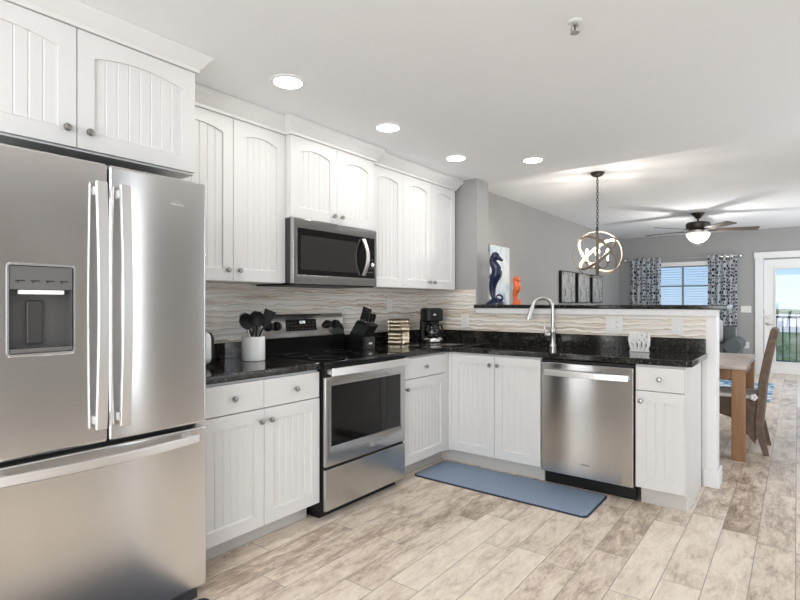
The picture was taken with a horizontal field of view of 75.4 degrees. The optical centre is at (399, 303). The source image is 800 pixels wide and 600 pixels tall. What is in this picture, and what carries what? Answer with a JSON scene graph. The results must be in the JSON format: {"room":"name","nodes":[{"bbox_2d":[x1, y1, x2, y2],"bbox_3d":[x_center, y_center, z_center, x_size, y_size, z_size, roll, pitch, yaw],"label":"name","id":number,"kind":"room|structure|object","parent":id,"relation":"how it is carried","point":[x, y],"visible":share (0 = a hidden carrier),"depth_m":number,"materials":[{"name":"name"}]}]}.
{"room":"kitchen","nodes":[
{"label":"kitchen","id":0,"kind":"room"},
{"bbox_2d":[4,0,799,182],"bbox_3d":[0.044,-1.276,1.227,4.800,0.318,6.600,0,0,38],"label":"ceiling","id":1,"kind":"structure","parent":0,"point":[497,84],"depth_m":2.48,"materials":[{"name":"paint"}]},
{"bbox_2d":[270,74,305,89],"bbox_3d":[-0.565,-1.113,2.609,0.180,0.006,0.180,0,0,38],"label":"recessed light","id":2,"kind":"object","parent":1,"relation":"in","point":[284,81],"visible":1,"depth_m":2.59,"materials":[{"name":"white paint"}]},
{"bbox_2d":[374,122,401,131],"bbox_3d":[-0.076,-1.113,3.285,0.180,0.006,0.180,0,0,38],"label":"recessed light","id":3,"kind":"object","parent":1,"relation":"in","point":[386,126],"visible":1,"depth_m":3.27,"materials":[{"name":"white paint"}]},
{"bbox_2d":[444,154,467,160],"bbox_3d":[0.430,-1.113,3.975,0.180,0.006,0.180,0,0,38],"label":"recessed light","id":4,"kind":"object","parent":1,"relation":"in","point":[456,157],"visible":1,"depth_m":3.95,"materials":[{"name":"white paint"}]},
{"bbox_2d":[521,157,544,162],"bbox_3d":[1.036,-1.113,4.031,0.180,0.006,0.180,0,0,38],"label":"recessed light","id":5,"kind":"object","parent":1,"relation":"in","point":[528,159],"visible":1,"depth_m":4.01,"materials":[{"name":"white paint"}]},
{"bbox_2d":[567,18,582,34],"bbox_3d":[0.693,-1.094,2.052,0.060,0.046,0.060,0,0,38],"label":"sprinkler head","id":6,"kind":"object","parent":1,"relation":"attached to","point":[574,22],"visible":1,"depth_m":2.05},
{"bbox_2d":[193,372,799,599],"bbox_3d":[2.226,1.305,4.071,4.800,0.100,13.770,0,0,38],"label":"floor","id":7,"kind":"structure","parent":0,"point":[414,538],"depth_m":2.69,"materials":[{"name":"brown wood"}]},
{"bbox_2d":[0,143,205,599],"bbox_3d":[-1.345,0.374,2.108,0.865,1.762,0.788,0,0,38],"label":"refrigerator","id":8,"kind":"object","parent":7,"relation":"on","point":[103,267],"visible":1,"depth_m":1.85,"materials":[{"name":"grey metal"}]},
{"bbox_2d":[196,370,318,559],"bbox_3d":[-0.938,0.818,2.849,0.665,0.874,0.778,0,0,38],"label":"base cabinet","id":9,"kind":"object","parent":7,"relation":"on","point":[262,434],"visible":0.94,"depth_m":2.65,"materials":[{"name":"white paint"}]},
{"bbox_2d":[206,357,320,384],"bbox_3d":[-0.949,0.360,2.853,0.645,0.038,0.790,0,0,38],"label":"countertop","id":10,"kind":"structure","parent":9,"relation":"on","point":[230,369],"depth_m":2.75,"materials":[{"name":"black stone"}]},
{"bbox_2d":[206,332,213,366],"bbox_3d":[-1.137,0.248,2.728,0.170,0.186,0.253,0,0,38],"label":"toaster","id":11,"kind":"object","parent":10,"relation":"on","point":[209,336],"visible":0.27,"depth_m":2.76,"materials":[{"name":"silver metal"}]},
{"bbox_2d":[241,336,264,361],"bbox_3d":[-0.876,0.270,3.092,0.136,0.143,0.136,0,0,38],"label":"utensil crock","id":12,"kind":"object","parent":10,"relation":"on","point":[252,348],"visible":0.96,"depth_m":3.04,"materials":[{"name":"white ceramic"}]},
{"bbox_2d":[239,313,253,336],"bbox_3d":[-0.868,0.191,3.030,0.047,0.271,0.150,0,0,38],"label":"serving spoon","id":13,"kind":"object","parent":12,"relation":"in","point":[246,321],"visible":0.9,"depth_m":3.01,"materials":[{"name":"black plastic"}]},
{"bbox_2d":[252,312,264,336],"bbox_3d":[-0.846,0.187,3.078,0.079,0.275,0.022,0,0,-5],"label":"serving spoon","id":14,"kind":"object","parent":12,"relation":"in","point":[258,317],"visible":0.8,"depth_m":3.08,"materials":[{"name":"black plastic"}]},
{"bbox_2d":[252,312,264,326],"bbox_3d":[-0.846,0.097,3.078,0.079,0.095,0.022,0,0,-5],"label":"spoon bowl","id":15,"kind":"object","parent":14,"relation":"on","point":[258,318],"depth_m":3.08,"materials":[{"name":"black plastic"}]},
{"bbox_2d":[258,308,275,336],"bbox_3d":[-0.840,0.179,3.143,0.038,0.295,0.183,0,0,45],"label":"slotted turner","id":16,"kind":"object","parent":12,"relation":"in","point":[268,314],"visible":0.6,"depth_m":3.17,"materials":[{"name":"black plastic"}]},
{"bbox_2d":[254,313,408,517],"bbox_3d":[-0.431,0.665,3.441,0.711,1.180,0.768,0,0,38],"label":"range","id":17,"kind":"object","parent":7,"relation":"on","point":[361,397],"visible":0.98,"depth_m":3.28,"materials":[{"name":"silver metal"}]},
{"bbox_2d":[265,348,404,365],"bbox_3d":[-0.433,0.348,3.442,0.597,0.018,0.768,0,0,38],"label":"cooktop","id":18,"kind":"object","parent":17,"relation":"in","point":[324,356],"depth_m":3.36,"materials":[{"name":"black glass"}]},
{"bbox_2d":[403,352,448,473],"bbox_3d":[-0.018,0.818,4.048,0.665,0.874,0.689,0,0,38],"label":"base cabinet","id":19,"kind":"object","parent":7,"relation":"on","point":[426,376],"visible":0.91,"depth_m":3.84,"materials":[{"name":"white paint"}]},
{"bbox_2d":[442,352,545,479],"bbox_3d":[0.815,0.818,4.107,0.866,0.874,0.651,0,0,38],"label":"base cabinet","id":20,"kind":"object","parent":7,"relation":"on","point":[495,401],"visible":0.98,"depth_m":3.83,"materials":[{"name":"white paint"}]},
{"bbox_2d":[344,340,706,367],"bbox_3d":[0.802,0.360,3.755,2.325,0.038,1.226,0,0,38],"label":"countertop","id":21,"kind":"structure","parent":20,"relation":"on","point":[415,347],"depth_m":3.72,"materials":[{"name":"black stone"}]},
{"bbox_2d":[345,320,377,348],"bbox_3d":[-0.293,0.235,3.929,0.246,0.213,0.104,0,0,38],"label":"knife block","id":22,"kind":"object","parent":21,"relation":"on","point":[360,336],"visible":0.92,"depth_m":3.88,"materials":[{"name":"black plastic"}]},
{"bbox_2d":[360,306,365,320],"bbox_3d":[-0.277,0.079,3.871,0.061,0.113,0.013,0,0,38],"label":"knife","id":23,"kind":"object","parent":22,"relation":"on","point":[364,308],"visible":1,"depth_m":3.87,"materials":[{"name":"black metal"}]},
{"bbox_2d":[365,312,370,322],"bbox_3d":[-0.239,0.108,3.842,0.050,0.084,0.013,0,0,38],"label":"knife","id":24,"kind":"object","parent":22,"relation":"on","point":[368,313],"visible":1,"depth_m":3.83,"materials":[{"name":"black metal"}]},
{"bbox_2d":[368,313,372,322],"bbox_3d":[-0.218,0.111,3.871,0.048,0.079,0.013,0,0,38],"label":"knife","id":25,"kind":"object","parent":22,"relation":"on","point":[371,314],"visible":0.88,"depth_m":3.86,"materials":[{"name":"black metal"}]},
{"bbox_2d":[388,331,408,344],"bbox_3d":[-0.012,0.289,4.333,0.138,0.105,0.138,0,0,30],"label":"basket","id":26,"kind":"object","parent":21,"relation":"on","point":[397,338],"visible":0.98,"depth_m":4.28,"materials":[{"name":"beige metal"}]},
{"bbox_2d":[388,319,408,331],"bbox_3d":[-0.012,0.183,4.333,0.138,0.105,0.138,0,0,30],"label":"basket","id":27,"kind":"object","parent":26,"relation":"on","point":[396,325],"visible":1,"depth_m":4.29,"materials":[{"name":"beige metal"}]},
{"bbox_2d":[420,308,442,342],"bbox_3d":[0.281,0.191,4.522,0.180,0.300,0.233,0,0,-12],"label":"coffee maker","id":28,"kind":"object","parent":21,"relation":"on","point":[430,332],"visible":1,"depth_m":4.46,"materials":[{"name":"black plastic"}]},
{"bbox_2d":[525,297,556,346],"bbox_3d":[1.116,0.144,4.099,0.246,0.394,0.060,0,0,-1],"label":"faucet","id":29,"kind":"object","parent":21,"relation":"on","point":[552,331],"visible":1,"depth_m":4.09,"materials":[{"name":"silver metal"}]},
{"bbox_2d":[628,332,649,351],"bbox_3d":[1.688,0.273,3.652,0.142,0.138,0.053,0,0,38],"label":"napkin holder","id":30,"kind":"object","parent":21,"relation":"on","point":[633,339],"visible":1,"depth_m":3.64,"materials":[{"name":"white ceramic"}]},
{"bbox_2d":[415,461,606,517],"bbox_3d":[0.721,1.249,3.562,1.248,0.012,0.436,0,0,38],"label":"kitchen mat","id":31,"kind":"object","parent":7,"relation":"on","point":[580,503],"visible":1,"depth_m":3.49,"materials":[{"name":"blue rubber"}]},
{"bbox_2d":[542,358,637,499],"bbox_3d":[1.384,0.821,3.630,0.600,0.868,0.655,0,0,38],"label":"dishwasher","id":32,"kind":"object","parent":7,"relation":"on","point":[589,407],"visible":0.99,"depth_m":3.40,"materials":[{"name":"grey metal"}]},
{"bbox_2d":[636,363,700,511],"bbox_3d":[1.756,0.818,3.377,0.283,0.874,0.639,0,0,38],"label":"base cabinet","id":33,"kind":"object","parent":7,"relation":"on","point":[668,398],"visible":0.99,"depth_m":3.17,"materials":[{"name":"white paint"}]},
{"bbox_2d":[719,326,745,379],"bbox_3d":[4.987,0.827,9.293,1.976,0.857,1.017,0,0,38],"label":"sofa","id":34,"kind":"object","parent":7,"relation":"on","point":[731,343],"visible":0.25,"depth_m":8.51,"materials":[{"name":"grey fabric"}]},
{"bbox_2d":[719,319,722,342],"bbox_3d":[5.382,0.480,9.004,0.400,0.400,0.209,0,0,38],"label":"throw pillow","id":35,"kind":"object","parent":34,"relation":"on","point":[720,321],"visible":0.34,"depth_m":8.85,"materials":[{"name":"white fabric"}]},
{"bbox_2d":[719,343,724,352],"bbox_3d":[5.203,0.763,8.959,0.770,0.135,0.690,0,0,38],"label":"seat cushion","id":36,"kind":"object","parent":34,"relation":"on","point":[721,345],"depth_m":8.48,"materials":[{"name":"grey fabric"}]},
{"bbox_2d":[719,353,755,461],"bbox_3d":[2.324,0.874,5.106,1.895,0.762,1.170,0,0,38],"label":"dining table","id":37,"kind":"object","parent":7,"relation":"on","point":[739,368],"visible":0.42,"depth_m":4.12,"materials":[{"name":"brown wood"}]},
{"bbox_2d":[719,380,774,401],"bbox_3d":[4.219,1.249,8.051,2.555,0.012,1.790,0,0,38],"label":"area rug","id":38,"kind":"object","parent":7,"relation":"on","point":[727,383],"visible":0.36,"depth_m":7.82,"materials":[{"name":"blue fabric"}]},
{"bbox_2d":[719,327,779,456],"bbox_3d":[2.995,0.733,4.530,0.520,1.044,0.486,0,0,38],"label":"wicker chair","id":39,"kind":"object","parent":7,"relation":"on","point":[756,399],"visible":0.73,"depth_m":4.28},
{"bbox_2d":[488,192,619,304],"bbox_3d":[2.303,-0.040,7.964,0.180,2.590,7.260,0,0,38],"label":"wall","id":40,"kind":"structure","parent":0,"point":[541,244],"depth_m":7.51,"materials":[{"name":"grey paint"}]},
{"bbox_2d":[376,161,462,289],"bbox_3d":[0.170,-0.618,4.504,0.390,0.995,0.839,0,0,38],"label":"upper cabinet","id":41,"kind":"object","parent":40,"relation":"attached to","point":[428,194],"visible":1,"depth_m":4.37,"materials":[{"name":"white paint"}]},
{"bbox_2d":[488,245,509,304],"bbox_3d":[1.221,-0.231,6.381,0.030,0.933,0.521,0,0,38],"label":"canvas","id":42,"kind":"object","parent":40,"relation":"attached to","point":[503,286],"visible":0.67,"depth_m":6.45},
{"bbox_2d":[559,270,574,302],"bbox_3d":[2.669,-0.256,8.257,0.044,0.502,0.630,0,0,38],"label":"wall picture","id":43,"kind":"object","parent":40,"relation":"attached to","point":[566,278],"visible":1,"depth_m":8.18,"materials":[{"name":"grey paper"}]},
{"bbox_2d":[575,273,588,302],"bbox_3d":[3.120,-0.256,8.844,0.044,0.502,0.590,0,0,38],"label":"wall picture","id":44,"kind":"object","parent":40,"relation":"attached to","point":[581,280],"visible":0.91,"depth_m":8.74,"materials":[{"name":"grey paper"}]},
{"bbox_2d":[579,274,588,301],"bbox_3d":[3.122,-0.256,8.848,0.039,0.478,0.556,0,0,38],"label":"print","id":45,"kind":"object","parent":44,"relation":"attached to","point":[583,279],"depth_m":8.82},
{"bbox_2d":[590,275,601,302],"bbox_3d":[3.583,-0.256,9.447,0.044,0.502,0.590,0,0,38],"label":"wall picture","id":46,"kind":"object","parent":40,"relation":"attached to","point":[595,283],"visible":0.94,"depth_m":9.35,"materials":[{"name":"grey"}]},
{"bbox_2d":[593,276,601,301],"bbox_3d":[3.584,-0.256,9.451,0.039,0.478,0.556,0,0,38],"label":"print","id":47,"kind":"object","parent":46,"relation":"attached to","point":[597,282],"depth_m":9.44},
{"bbox_2d":[428,178,715,484],"bbox_3d":[1.218,0.069,4.354,2.495,2.372,0.210,0,0,38],"label":"wall","id":48,"kind":"structure","parent":0,"point":[471,198],"depth_m":4.70,"materials":[{"name":"grey paint"}]},
{"bbox_2d":[427,290,705,339],"bbox_3d":[1.175,0.065,4.249,2.316,0.371,0.013,0,0,38],"label":"tiled wall","id":49,"kind":"structure","parent":48,"relation":"attached to","point":[657,326],"depth_m":4.23,"materials":[{"name":"beige tile"}]},
{"bbox_2d":[461,315,468,326],"bbox_3d":[0.587,0.161,4.687,0.075,0.115,0.008,0,0,38],"label":"wall outlet","id":50,"kind":"object","parent":49,"relation":"attached to","point":[464,318],"visible":1,"depth_m":4.68,"materials":[{"name":"white plastic"}]},
{"bbox_2d":[439,329,704,352],"bbox_3d":[1.176,0.292,4.226,2.284,0.098,0.021,0,0,38],"label":"backsplash","id":51,"kind":"structure","parent":49,"relation":"attached to","point":[692,345],"depth_m":4.05,"materials":[{"name":"black stone"}]},
{"bbox_2d":[606,317,622,331],"bbox_3d":[1.613,0.161,3.899,0.122,0.115,0.008,0,0,38],"label":"wall outlet","id":52,"kind":"object","parent":49,"relation":"attached to","point":[613,324],"visible":1,"depth_m":3.90,"materials":[{"name":"white plastic"}]},
{"bbox_2d":[671,318,682,333],"bbox_3d":[1.950,0.161,3.640,0.075,0.115,0.008,0,0,38],"label":"light switch","id":53,"kind":"object","parent":49,"relation":"attached to","point":[676,323],"visible":1,"depth_m":3.64,"materials":[{"name":"white plastic"}]},
{"bbox_2d":[475,308,717,315],"bbox_3d":[1.410,0.066,4.053,1.844,0.046,0.027,0,0,38],"label":"trim","id":54,"kind":"structure","parent":48,"relation":"attached to","point":[648,312],"depth_m":3.91,"materials":[{"name":"white paint"}]},
{"bbox_2d":[474,304,732,308],"bbox_3d":[1.531,0.027,4.175,1.914,0.030,0.392,0,0,38],"label":"bar ledge","id":55,"kind":"object","parent":48,"relation":"on","point":[489,305],"visible":0.95,"depth_m":3.86,"materials":[{"name":"black stone"}]},
{"bbox_2d":[486,252,504,304],"bbox_3d":[0.870,-0.228,4.715,0.184,0.479,0.184,0,0,38],"label":"seahorse figurine","id":56,"kind":"object","parent":55,"relation":"on","point":[496,274],"visible":1,"depth_m":4.68,"materials":[{"name":"blue ceramic"}]},
{"bbox_2d":[512,276,520,304],"bbox_3d":[1.035,-0.114,4.588,0.080,0.251,0.076,0,0,38],"label":"seahorse figurine","id":57,"kind":"object","parent":55,"relation":"on","point":[517,287],"visible":1,"depth_m":4.57,"materials":[{"name":"orange ceramic"}]},
{"bbox_2d":[702,359,705,485],"bbox_3d":[2.087,0.818,3.554,0.023,0.875,0.007,0,0,38],"label":"trim","id":58,"kind":"structure","parent":48,"relation":"attached to","point":[704,361],"depth_m":3.55,"materials":[{"name":"white paint"}]},
{"bbox_2d":[703,469,719,488],"bbox_3d":[2.115,1.195,3.518,0.097,0.120,0.014,0,0,38],"label":"baseboard","id":59,"kind":"structure","parent":48,"relation":"attached to","point":[711,479],"depth_m":3.51,"materials":[{"name":"white paint"}]},
{"bbox_2d":[706,309,718,470],"bbox_3d":[2.167,0.649,3.588,0.063,1.212,0.159,0,0,38],"label":"trim","id":60,"kind":"structure","parent":48,"relation":"attached to","point":[712,322],"depth_m":3.53,"materials":[{"name":"white paint"}]},
{"bbox_2d":[717,465,721,485],"bbox_3d":[2.204,1.195,3.570,0.016,0.120,0.176,0,0,38],"label":"baseboard","id":61,"kind":"structure","parent":48,"relation":"attached to","point":[720,466],"depth_m":3.56,"materials":[{"name":"white paint"}]},
{"bbox_2d":[488,133,799,238],"bbox_3d":[4.236,-1.385,6.689,4.800,0.100,7.170,0,0,38],"label":"ceiling","id":62,"kind":"structure","parent":0,"point":[756,182],"depth_m":6.13,"materials":[{"name":"paint"}]},
{"bbox_2d":[573,171,622,277],"bbox_3d":[2.019,-0.796,5.295,0.356,1.074,0.458,0,0,-32],"label":"orb chandelier","id":63,"kind":"object","parent":62,"relation":"hanging from","point":[595,265],"visible":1,"depth_m":5.26,"materials":[{"name":"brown metal"}]},
{"bbox_2d":[646,212,759,247],"bbox_3d":[4.466,-1.075,7.648,1.446,0.517,1.516,0,0,17],"label":"ceiling fan","id":64,"kind":"object","parent":62,"relation":"hanging from","point":[698,232],"visible":1,"depth_m":7.54,"materials":[{"name":"brown metal"}]},
{"bbox_2d":[620,226,799,365],"bbox_3d":[6.413,-0.040,9.461,4.520,2.590,0.120,0,0,38],"label":"wall","id":65,"kind":"structure","parent":0,"point":[746,243],"depth_m":9.53,"materials":[{"name":"grey paint"}]},
{"bbox_2d":[623,254,742,262],"bbox_3d":[5.431,-0.870,10.066,2.057,0.068,0.116,0,0,38],"label":"curtain rod","id":66,"kind":"object","parent":65,"relation":"attached to","point":[738,255],"visible":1,"depth_m":9.98,"materials":[{"name":"silver metal"}]},
{"bbox_2d":[630,258,660,304],"bbox_3d":[4.929,-0.112,10.413,0.571,1.575,0.073,0,0,38],"label":"curtain","id":67,"kind":"object","parent":66,"relation":"hanging from","point":[645,284],"visible":0.58,"depth_m":10.41,"materials":[{"name":"fabric"}]},
{"bbox_2d":[708,254,736,335],"bbox_3d":[5.978,-0.112,9.607,0.465,1.575,0.073,0,0,38],"label":"curtain","id":68,"kind":"object","parent":66,"relation":"hanging from","point":[722,271],"visible":0.71,"depth_m":9.58,"materials":[{"name":"fabric"}]},
{"bbox_2d":[661,265,707,304],"bbox_3d":[5.510,-0.130,10.098,1.630,1.230,0.130,0,0,38],"label":"window","id":69,"kind":"structure","parent":65,"relation":"in","point":[682,286],"depth_m":10.10,"materials":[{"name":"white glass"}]},
{"bbox_2d":[661,261,707,301],"bbox_3d":[5.488,-0.183,10.071,1.590,1.233,0.051,0,0,38],"label":"window blind","id":70,"kind":"object","parent":69,"relation":"attached to","point":[694,263],"visible":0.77,"depth_m":10.03,"materials":[{"name":"white paint"}]},
{"bbox_2d":[741,306,750,312],"bbox_3d":[6.319,0.110,9.452,0.160,0.120,0.008,0,0,38],"label":"light switch","id":71,"kind":"object","parent":65,"relation":"attached to","point":[747,309],"visible":1,"depth_m":9.45,"materials":[{"name":"white plastic"}]},
{"bbox_2d":[754,250,799,372],"bbox_3d":[6.892,0.170,9.000,1.220,2.170,0.028,0,0,38],"label":"trim","id":72,"kind":"structure","parent":65,"relation":"attached to","point":[758,256],"depth_m":9.31,"materials":[{"name":"white paint"}]},
{"bbox_2d":[764,258,799,374],"bbox_3d":[6.904,0.232,9.015,0.920,2.023,0.100,0,0,38],"label":"door","id":73,"kind":"structure","parent":65,"relation":"in","point":[770,266],"depth_m":9.22,"materials":[{"name":"white paint"}]},
{"bbox_3d":[7.262,1.395,9.975,11.000,0.220,1.730,0,0,38],"label":"floor","id":74,"kind":"structure","parent":0,"visible":0},
{"bbox_2d":[776,316,799,362],"bbox_3d":[7.667,0.770,10.503,10.000,1.030,0.060,0,0,38],"label":"balcony railing","id":75,"kind":"object","parent":74,"relation":"on","point":[782,317],"visible":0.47,"depth_m":10.42,"materials":[{"name":"brown metal"}]},
{"bbox_3d":[-1.775,0.069,2.553,0.300,2.372,6.290,0,0,38],"label":"wall","id":76,"kind":"structure","parent":0,"visible":0},
{"bbox_2d":[0,0,214,178],"bbox_3d":[-1.428,-0.849,2.178,0.706,0.533,0.996,0,0,38],"label":"upper cabinet","id":77,"kind":"object","parent":76,"relation":"attached to","point":[66,90],"visible":0.99,"depth_m":2.00,"materials":[{"name":"white paint"}]},
{"bbox_2d":[206,283,427,342],"bbox_3d":[-0.678,0.053,3.728,0.009,0.395,3.089,0,0,38],"label":"tiled wall","id":78,"kind":"structure","parent":76,"relation":"attached to","point":[225,303],"depth_m":3.68,"materials":[{"name":"beige tile"}]},
{"bbox_2d":[214,342,240,359],"bbox_3d":[-1.190,0.292,3.037,0.020,0.098,0.790,0,0,38],"label":"backsplash","id":79,"kind":"structure","parent":78,"relation":"attached to","point":[227,350],"depth_m":3.19,"materials":[{"name":"black stone"}]},
{"bbox_2d":[181,82,285,284],"bbox_3d":[-1.040,-0.618,2.928,0.390,0.995,0.768,0,0,38],"label":"upper cabinet","id":80,"kind":"object","parent":78,"relation":"attached to","point":[240,144],"visible":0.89,"depth_m":2.89,"materials":[{"name":"white paint"}]},
{"bbox_2d":[344,329,420,346],"bbox_3d":[-0.105,0.292,4.450,0.020,0.098,1.225,0,0,38],"label":"backsplash","id":81,"kind":"structure","parent":78,"relation":"attached to","point":[380,337],"depth_m":4.41,"materials":[{"name":"black stone"}]},
{"bbox_2d":[368,152,408,288],"bbox_3d":[-0.208,-0.618,4.012,0.390,0.995,0.403,0,0,38],"label":"upper cabinet","id":82,"kind":"object","parent":78,"relation":"attached to","point":[388,178],"visible":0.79,"depth_m":3.96,"materials":[{"name":"white paint"}]},
{"bbox_2d":[386,298,391,311],"bbox_3d":[-0.091,0.015,4.478,0.008,0.115,0.075,0,0,38],"label":"wall outlet","id":83,"kind":"object","parent":78,"relation":"attached to","point":[388,300],"visible":1,"depth_m":4.47,"materials":[{"name":"white plastic"}]},
{"bbox_2d":[285,113,384,230],"bbox_3d":[-0.554,-0.818,3.530,0.446,0.595,0.888,0,0,38],"label":"upper cabinet","id":84,"kind":"object","parent":76,"relation":"attached to","point":[329,173],"visible":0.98,"depth_m":3.37,"materials":[{"name":"white paint"}]},
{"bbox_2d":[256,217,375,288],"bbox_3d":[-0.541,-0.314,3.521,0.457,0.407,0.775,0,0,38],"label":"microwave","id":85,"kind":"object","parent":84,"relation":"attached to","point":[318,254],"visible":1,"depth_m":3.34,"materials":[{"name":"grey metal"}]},
{"label":"outside","id":86,"kind":"structure","parent":0,"visible":0},
{"bbox_2d":[777,332,799,346],"bbox_3d":[30.829,4.355,44.788,160.000,0.200,81.400,0,0,38],"label":"lawn","id":87,"kind":"structure","parent":86,"point":[786,334],"depth_m":62.37,"materials":[{"name":"green plant"}]},
{"bbox_2d":[777,343,799,354],"bbox_3d":[19.891,2.981,25.212,4.123,2.028,4.973,0,0,10],"label":"bush","id":88,"kind":"object","parent":87,"relation":"on","point":[792,345],"visible":0.06,"depth_m":24.62,"materials":[{"name":"green plant"}]},
{"bbox_2d":[777,354,799,360],"bbox_3d":[14.561,3.030,19.027,3.147,2.087,3.938,0,0,1],"label":"bush","id":89,"kind":"object","parent":87,"relation":"on","point":[779,356],"visible":0.02,"depth_m":18.94,"materials":[{"name":"green plant"}]},
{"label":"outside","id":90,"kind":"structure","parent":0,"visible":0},
{"bbox_2d":[776,314,799,331],"bbox_3d":[154.546,4.430,205.985,520.000,0.250,325.000,0,0,38],"label":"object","id":91,"kind":"structure","parent":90,"point":[779,320],"depth_m":109.64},
{"bbox_2d":[776,309,799,314],"bbox_3d":[156.356,3.393,195.194,100.313,3.170,7.106,0,0,38],"label":"tree line","id":92,"kind":"object","parent":91,"relation":"on","point":[778,311],"visible":0.07,"depth_m":198.20,"materials":[{"name":"green plant"}]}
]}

